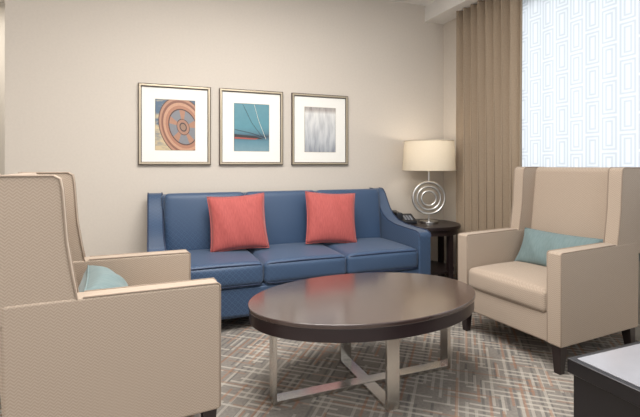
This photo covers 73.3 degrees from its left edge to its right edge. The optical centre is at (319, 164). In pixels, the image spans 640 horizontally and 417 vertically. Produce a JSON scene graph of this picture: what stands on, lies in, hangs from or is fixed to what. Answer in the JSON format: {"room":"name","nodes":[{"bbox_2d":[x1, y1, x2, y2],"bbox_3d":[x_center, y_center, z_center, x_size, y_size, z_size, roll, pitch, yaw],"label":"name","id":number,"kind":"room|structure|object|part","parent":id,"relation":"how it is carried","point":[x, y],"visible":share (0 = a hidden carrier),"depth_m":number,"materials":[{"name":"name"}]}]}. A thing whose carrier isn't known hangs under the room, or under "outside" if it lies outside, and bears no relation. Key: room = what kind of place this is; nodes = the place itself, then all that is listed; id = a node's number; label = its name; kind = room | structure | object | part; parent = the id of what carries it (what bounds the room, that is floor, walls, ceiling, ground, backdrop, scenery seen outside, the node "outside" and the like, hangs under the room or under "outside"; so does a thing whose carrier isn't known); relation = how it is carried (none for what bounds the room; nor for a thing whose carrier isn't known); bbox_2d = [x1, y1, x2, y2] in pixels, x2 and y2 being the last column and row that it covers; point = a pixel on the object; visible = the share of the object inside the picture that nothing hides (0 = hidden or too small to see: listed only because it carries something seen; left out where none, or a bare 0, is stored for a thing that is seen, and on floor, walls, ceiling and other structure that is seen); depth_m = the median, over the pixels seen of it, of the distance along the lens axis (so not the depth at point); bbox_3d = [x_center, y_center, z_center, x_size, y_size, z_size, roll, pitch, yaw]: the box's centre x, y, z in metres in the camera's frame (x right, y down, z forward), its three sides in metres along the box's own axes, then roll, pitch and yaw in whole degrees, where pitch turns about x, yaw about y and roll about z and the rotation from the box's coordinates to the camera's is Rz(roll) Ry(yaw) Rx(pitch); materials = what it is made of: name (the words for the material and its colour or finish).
{"room":"hotel room","nodes":[
{"label":"hotel room","id":0,"kind":"room"},
{"bbox_2d":[0,3,4,174],"bbox_3d":[-3.428,-0.265,4.286,3.200,2.730,0.100,0,0,-22],"label":"wall","id":1,"kind":"structure","parent":0,"point":[2,5],"depth_m":4.33,"materials":[{"name":"beige paint"}]},
{"bbox_2d":[0,0,434,5],"bbox_3d":[-0.828,-1.680,1.823,6.210,0.100,7.200,0,0,-22],"label":"ceiling","id":2,"kind":"structure","parent":0,"point":[416,2],"depth_m":4.29,"materials":[{"name":"paint"}]},
{"bbox_2d":[5,0,442,260],"bbox_3d":[-0.438,-0.265,3.873,3.970,2.730,0.120,0,0,-22],"label":"wall","id":3,"kind":"structure","parent":0,"point":[74,69],"depth_m":3.59,"materials":[{"name":"paint"}]},
{"bbox_2d":[138,82,210,164],"bbox_3d":[-1.176,-0.325,3.498,0.560,0.650,0.029,0,0,-22],"label":"framed picture","id":4,"kind":"object","parent":3,"relation":"attached to","point":[174,121],"visible":1,"depth_m":3.50},
{"bbox_3d":[-1.423,-0.325,3.399,0.015,0.638,0.029,0,0,-22],"label":"moulding","id":5,"kind":"part","parent":4,"relation":"part of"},
{"bbox_3d":[-1.176,-0.636,3.498,0.518,0.015,0.029,0,0,-22],"label":"moulding","id":6,"kind":"part","parent":4,"relation":"part of","materials":[{"name":"silver metal"}]},
{"bbox_3d":[-1.176,-0.013,3.498,0.518,0.015,0.029,0,0,-22],"label":"moulding","id":7,"kind":"part","parent":4,"relation":"part of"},
{"bbox_2d":[155,99,194,150],"bbox_3d":[-1.179,-0.325,3.505,0.312,0.414,0.013,0,0,-22],"label":"print","id":8,"kind":"object","parent":4,"relation":"attached to","point":[174,118],"depth_m":3.50},
{"bbox_3d":[-0.928,-0.325,3.596,0.015,0.638,0.029,0,0,-22],"label":"moulding","id":9,"kind":"part","parent":4,"relation":"part of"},
{"bbox_2d":[219,88,282,164],"bbox_3d":[-0.591,-0.325,3.731,0.559,0.650,0.029,0,0,-22],"label":"framed picture","id":10,"kind":"object","parent":3,"relation":"attached to","point":[250,121],"visible":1,"depth_m":3.72,"materials":[{"name":"paper"}]},
{"bbox_3d":[-0.838,-0.325,3.632,0.015,0.638,0.029,0,0,-22],"label":"moulding","id":11,"kind":"part","parent":10,"relation":"part of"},
{"bbox_2d":[234,103,268,151],"bbox_3d":[-0.594,-0.325,3.738,0.312,0.414,0.013,0,0,-22],"label":"print","id":12,"kind":"object","parent":10,"relation":"attached to","point":[251,120],"depth_m":3.73,"materials":[{"name":"paper"}]},
{"bbox_3d":[-0.591,-0.636,3.731,0.517,0.015,0.029,0,0,-22],"label":"moulding","id":13,"kind":"part","parent":10,"relation":"part of","materials":[{"name":"silver metal"}]},
{"bbox_3d":[-0.591,-0.013,3.731,0.517,0.015,0.029,0,0,-22],"label":"moulding","id":14,"kind":"part","parent":10,"relation":"part of","materials":[{"name":"silver metal"}]},
{"bbox_3d":[-0.344,-0.325,3.829,0.015,0.638,0.029,0,0,-22],"label":"moulding","id":15,"kind":"part","parent":10,"relation":"part of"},
{"bbox_2d":[291,93,347,164],"bbox_3d":[0.004,-0.325,3.967,0.559,0.650,0.029,0,0,-22],"label":"framed picture","id":16,"kind":"object","parent":3,"relation":"attached to","point":[319,122],"visible":1,"depth_m":3.97},
{"bbox_3d":[-0.243,-0.325,3.869,0.015,0.638,0.029,0,0,-22],"label":"moulding","id":17,"kind":"part","parent":16,"relation":"part of","materials":[{"name":"silver metal"}]},
{"bbox_2d":[304,107,335,151],"bbox_3d":[0.001,-0.325,3.975,0.312,0.414,0.013,0,0,-22],"label":"print","id":18,"kind":"object","parent":16,"relation":"attached to","point":[319,122],"depth_m":3.97},
{"bbox_3d":[0.004,-0.636,3.967,0.517,0.015,0.029,0,0,-22],"label":"moulding","id":19,"kind":"part","parent":16,"relation":"part of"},
{"bbox_3d":[0.004,-0.013,3.967,0.517,0.015,0.029,0,0,-22],"label":"moulding","id":20,"kind":"part","parent":16,"relation":"part of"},
{"bbox_3d":[0.251,-0.325,4.066,0.015,0.638,0.029,0,0,-22],"label":"moulding","id":21,"kind":"part","parent":16,"relation":"part of","materials":[{"name":"silver metal"}]},
{"bbox_2d":[0,274,637,416],"bbox_3d":[-0.828,1.150,1.823,6.210,0.100,7.200,0,0,-22],"label":"floor","id":22,"kind":"structure","parent":0,"point":[497,369],"depth_m":2.24,"materials":[{"name":"carpet"}]},
{"bbox_2d":[0,172,220,416],"bbox_3d":[-0.886,0.566,1.837,0.771,1.067,0.740,0,0,-27],"label":"wingback armchair","id":23,"kind":"object","parent":22,"relation":"on","point":[150,346],"visible":0.99,"depth_m":1.49,"materials":[{"name":"fabric"}]},
{"bbox_2d":[78,265,127,291],"bbox_3d":[-0.913,0.562,1.823,0.204,0.215,0.488,0,0,-27],"label":"lumbar pillow","id":24,"kind":"object","parent":23,"relation":"on","point":[94,277],"visible":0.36,"depth_m":1.78,"materials":[{"name":"teal fabric"}]},
{"bbox_3d":[-0.717,0.699,1.555,0.700,0.502,0.085,0,0,-27],"label":"arm","id":25,"kind":"part","parent":23,"relation":"part of","materials":[{"name":"fabric"}]},
{"bbox_3d":[-1.011,0.699,2.140,0.700,0.502,0.085,0,0,-27],"label":"arm","id":26,"kind":"part","parent":23,"relation":"part of","materials":[{"name":"fabric"}]},
{"bbox_3d":[-0.439,1.022,1.692,0.056,0.155,0.056,0,0,-27],"label":"leg","id":27,"kind":"part","parent":23,"relation":"part of","materials":[{"name":"brown wood"}]},
{"bbox_2d":[147,187,430,319],"bbox_3d":[-0.239,0.658,3.388,2.085,0.884,0.848,0,0,-22],"label":"sofa","id":28,"kind":"object","parent":22,"relation":"on","point":[175,221],"visible":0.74,"depth_m":3.25,"materials":[{"name":"blue fabric"}]},
{"bbox_3d":[-1.158,0.619,3.032,0.115,0.793,0.830,0,0,-22],"label":"arm","id":29,"kind":"part","parent":28,"relation":"part of"},
{"bbox_3d":[-0.891,0.458,3.354,0.615,0.485,0.120,0,-6,-22],"label":"panel","id":30,"kind":"part","parent":28,"relation":"part of","materials":[{"name":"blue fabric"}]},
{"bbox_2d":[188,249,262,289],"bbox_3d":[-0.772,0.730,3.055,0.628,0.194,0.625,0,0,-22],"label":"seat cushion","id":31,"kind":"object","parent":28,"relation":"on","point":[240,269],"depth_m":2.85,"materials":[{"name":"blue fabric"}]},
{"bbox_2d":[207,193,268,251],"bbox_3d":[-0.615,0.432,3.237,0.457,0.435,0.172,0,0,-18],"label":"throw pillow","id":32,"kind":"object","parent":28,"relation":"on","point":[236,222],"visible":1,"depth_m":3.18,"materials":[{"name":"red fabric"}]},
{"bbox_3d":[-0.317,0.458,3.582,0.615,0.485,0.120,0,-6,-22],"label":"panel","id":33,"kind":"part","parent":28,"relation":"part of","materials":[{"name":"blue fabric"}]},
{"bbox_2d":[247,242,345,283],"bbox_3d":[-0.199,0.730,3.283,0.628,0.194,0.625,0,0,-22],"label":"seat cushion","id":34,"kind":"object","parent":28,"relation":"on","point":[282,262],"depth_m":3.04,"materials":[{"name":"blue fabric"}]},
{"bbox_3d":[-0.240,0.907,3.391,1.965,0.215,0.780,0,0,-22],"label":"frame","id":35,"kind":"part","parent":28,"relation":"part of","materials":[{"name":"blue fabric"}]},
{"bbox_3d":[-0.097,0.907,3.031,1.905,0.185,0.035,0,0,-22],"label":"rail","id":36,"kind":"part","parent":28,"relation":"part of","materials":[{"name":"blue fabric"}]},
{"bbox_2d":[305,191,356,243],"bbox_3d":[0.091,0.432,3.518,0.458,0.435,0.171,0,0,-16],"label":"throw pillow","id":37,"kind":"object","parent":28,"relation":"on","point":[330,217],"visible":0.99,"depth_m":3.46,"materials":[{"name":"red fabric"}]},
{"bbox_3d":[0.256,0.458,3.810,0.615,0.485,0.120,0,-6,-22],"label":"panel","id":38,"kind":"part","parent":28,"relation":"part of","materials":[{"name":"blue fabric"}]},
{"bbox_2d":[319,238,417,273],"bbox_3d":[0.375,0.730,3.511,0.628,0.194,0.625,0,0,-22],"label":"seat cushion","id":39,"kind":"object","parent":28,"relation":"on","point":[366,255],"depth_m":3.27,"materials":[{"name":"blue fabric"}]},
{"bbox_3d":[0.673,0.619,3.760,0.115,0.793,0.830,0,0,-22],"label":"arm","id":40,"kind":"part","parent":28,"relation":"part of"},
{"bbox_2d":[248,272,475,411],"bbox_3d":[0.234,0.874,2.170,1.196,0.452,0.790,0,0,-22],"label":"coffee table","id":41,"kind":"object","parent":22,"relation":"on","point":[389,307],"visible":1,"depth_m":1.99,"materials":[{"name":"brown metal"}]},
{"bbox_2d":[410,219,460,278],"bbox_3d":[0.988,0.820,4.009,0.616,0.560,0.616,0,0,-22],"label":"end table","id":42,"kind":"object","parent":22,"relation":"on","point":[443,228],"visible":0.36,"depth_m":3.82,"materials":[{"name":"brown wood"}]},
{"bbox_2d":[392,210,416,223],"bbox_3d":[0.784,0.487,4.035,0.189,0.107,0.210,0,0,-7],"label":"desk telephone","id":43,"kind":"object","parent":42,"relation":"on","point":[408,218],"visible":0.68,"depth_m":3.95,"materials":[{"name":"plastic"}]},
{"bbox_2d":[402,139,455,223],"bbox_3d":[1.021,0.157,4.033,0.492,0.766,0.492,0,0,-22],"label":"table lamp","id":44,"kind":"object","parent":42,"relation":"on","point":[433,154],"visible":1,"depth_m":3.86,"materials":[{"name":"beige fabric"}]},
{"bbox_3d":[1.021,0.531,4.033,0.170,0.018,0.170,0,0,-22],"label":"plate","id":45,"kind":"part","parent":44,"relation":"part of","materials":[{"name":"silver metal"}]},
{"bbox_3d":[1.021,-0.086,4.033,0.484,0.272,0.484,0,0,-22],"label":"lamp shade","id":46,"kind":"part","parent":44,"relation":"part of","materials":[{"name":"white fabric"}]},
{"bbox_3d":[1.174,0.855,4.176,0.044,0.490,0.044,0,0,-22],"label":"leg","id":47,"kind":"part","parent":42,"relation":"part of","materials":[{"name":"brown wood"}]},
{"bbox_2d":[431,260,453,274],"bbox_3d":[0.988,0.950,4.009,0.500,0.020,0.500,0,0,-22],"label":"shelf","id":48,"kind":"object","parent":42,"relation":"attached to","point":[438,267],"depth_m":3.87,"materials":[{"name":"brown wood"}]},
{"bbox_3d":[1.154,0.855,3.823,0.044,0.490,0.044,0,0,-22],"label":"leg","id":49,"kind":"part","parent":42,"relation":"part of","materials":[{"name":"brown wood"}]},
{"bbox_2d":[458,167,639,374],"bbox_3d":[1.421,0.556,2.714,0.771,1.087,0.740,0,0,-26],"label":"wingback armchair","id":50,"kind":"object","parent":22,"relation":"on","point":[583,293],"visible":0.93,"depth_m":2.50,"materials":[{"name":"fabric"}]},
{"bbox_3d":[0.977,1.022,2.866,0.056,0.155,0.056,0,0,-26],"label":"leg","id":51,"kind":"part","parent":50,"relation":"part of","materials":[{"name":"brown wood"}]},
{"bbox_3d":[1.258,0.699,2.998,0.700,0.502,0.085,0,0,-26],"label":"arm","id":52,"kind":"part","parent":50,"relation":"part of","materials":[{"name":"fabric"}]},
{"bbox_2d":[469,261,546,312],"bbox_3d":[1.334,0.735,2.672,0.578,0.174,0.579,0,0,-26],"label":"seat cushion","id":53,"kind":"object","parent":50,"relation":"on","point":[518,286],"depth_m":2.57,"materials":[{"name":"fabric"}]},
{"bbox_3d":[1.386,0.870,2.697,0.650,0.160,0.700,0,0,-26],"label":"seat frame","id":54,"kind":"part","parent":50,"relation":"part of","materials":[{"name":"fabric"}]},
{"bbox_3d":[1.263,1.022,2.272,0.056,0.155,0.056,0,0,-26],"label":"leg","id":55,"kind":"part","parent":50,"relation":"part of","materials":[{"name":"brown wood"}]},
{"bbox_2d":[515,228,604,266],"bbox_3d":[1.512,0.555,2.758,0.160,0.232,0.547,0,0,-26],"label":"lumbar pillow","id":56,"kind":"object","parent":50,"relation":"on","point":[535,245],"visible":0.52,"depth_m":2.79,"materials":[{"name":"teal fabric"}]},
{"bbox_3d":[1.542,0.699,2.408,0.700,0.502,0.085,0,0,-26],"label":"arm","id":57,"kind":"part","parent":50,"relation":"part of","materials":[{"name":"fabric"}]},
{"bbox_3d":[1.822,1.022,2.541,0.075,0.155,0.056,0,0,-26],"label":"leg","id":58,"kind":"part","parent":50,"relation":"part of","materials":[{"name":"brown wood"}]},
{"bbox_2d":[567,341,639,416],"bbox_3d":[1.224,0.849,1.145,0.700,0.503,0.700,0,0,-22],"label":"side table","id":59,"kind":"object","parent":22,"relation":"on","point":[606,381],"visible":1,"depth_m":1.27,"materials":[{"name":"paint"}]},
{"bbox_2d":[443,19,455,30],"bbox_3d":[2.334,-1.515,2.059,0.140,0.230,5.300,0,0,-22],"label":"wall","id":60,"kind":"structure","parent":0,"point":[451,23],"depth_m":4.40,"materials":[{"name":"paint"}]},
{"bbox_2d":[425,0,480,23],"bbox_3d":[2.162,-1.550,1.990,0.230,0.160,5.300,0,0,-22],"label":"trim","id":61,"kind":"structure","parent":60,"relation":"attached to","point":[437,11],"depth_m":4.20,"materials":[{"name":"paint"}]},
{"bbox_2d":[443,26,455,182],"bbox_3d":[1.484,-0.610,4.196,0.140,1.580,0.700,0,0,-22],"label":"wall","id":62,"kind":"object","parent":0,"point":[449,35],"visible":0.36,"depth_m":4.40,"materials":[{"name":"paint"}]},
{"bbox_2d":[443,182,639,324],"bbox_3d":[2.334,0.640,2.059,0.140,0.920,5.300,0,0,-22],"label":"wall","id":63,"kind":"structure","parent":0,"point":[449,209],"depth_m":4.36,"materials":[{"name":"paint"}]},
{"bbox_2d":[456,0,522,278],"bbox_3d":[1.472,-0.192,3.788,0.101,2.553,0.746,0,0,-22],"label":"curtain","id":64,"kind":"object","parent":63,"relation":"hanging from","point":[488,32],"visible":0.76,"depth_m":3.76,"materials":[{"name":"beige fabric"}]},
{"bbox_2d":[444,261,639,340],"bbox_3d":[2.265,1.050,2.023,0.015,0.100,5.285,0,0,-22],"label":"baseboard","id":65,"kind":"structure","parent":63,"relation":"attached to","point":[637,329],"depth_m":2.70,"materials":[{"name":"paint"}]},
{"bbox_2d":[522,0,639,260],"bbox_3d":[2.065,-0.434,2.487,0.008,2.068,3.102,0,0,-22],"label":"sheer curtain","id":66,"kind":"object","parent":63,"relation":"hanging from","point":[581,58],"visible":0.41,"depth_m":3.03,"materials":[{"name":"white fabric"}]}
]}

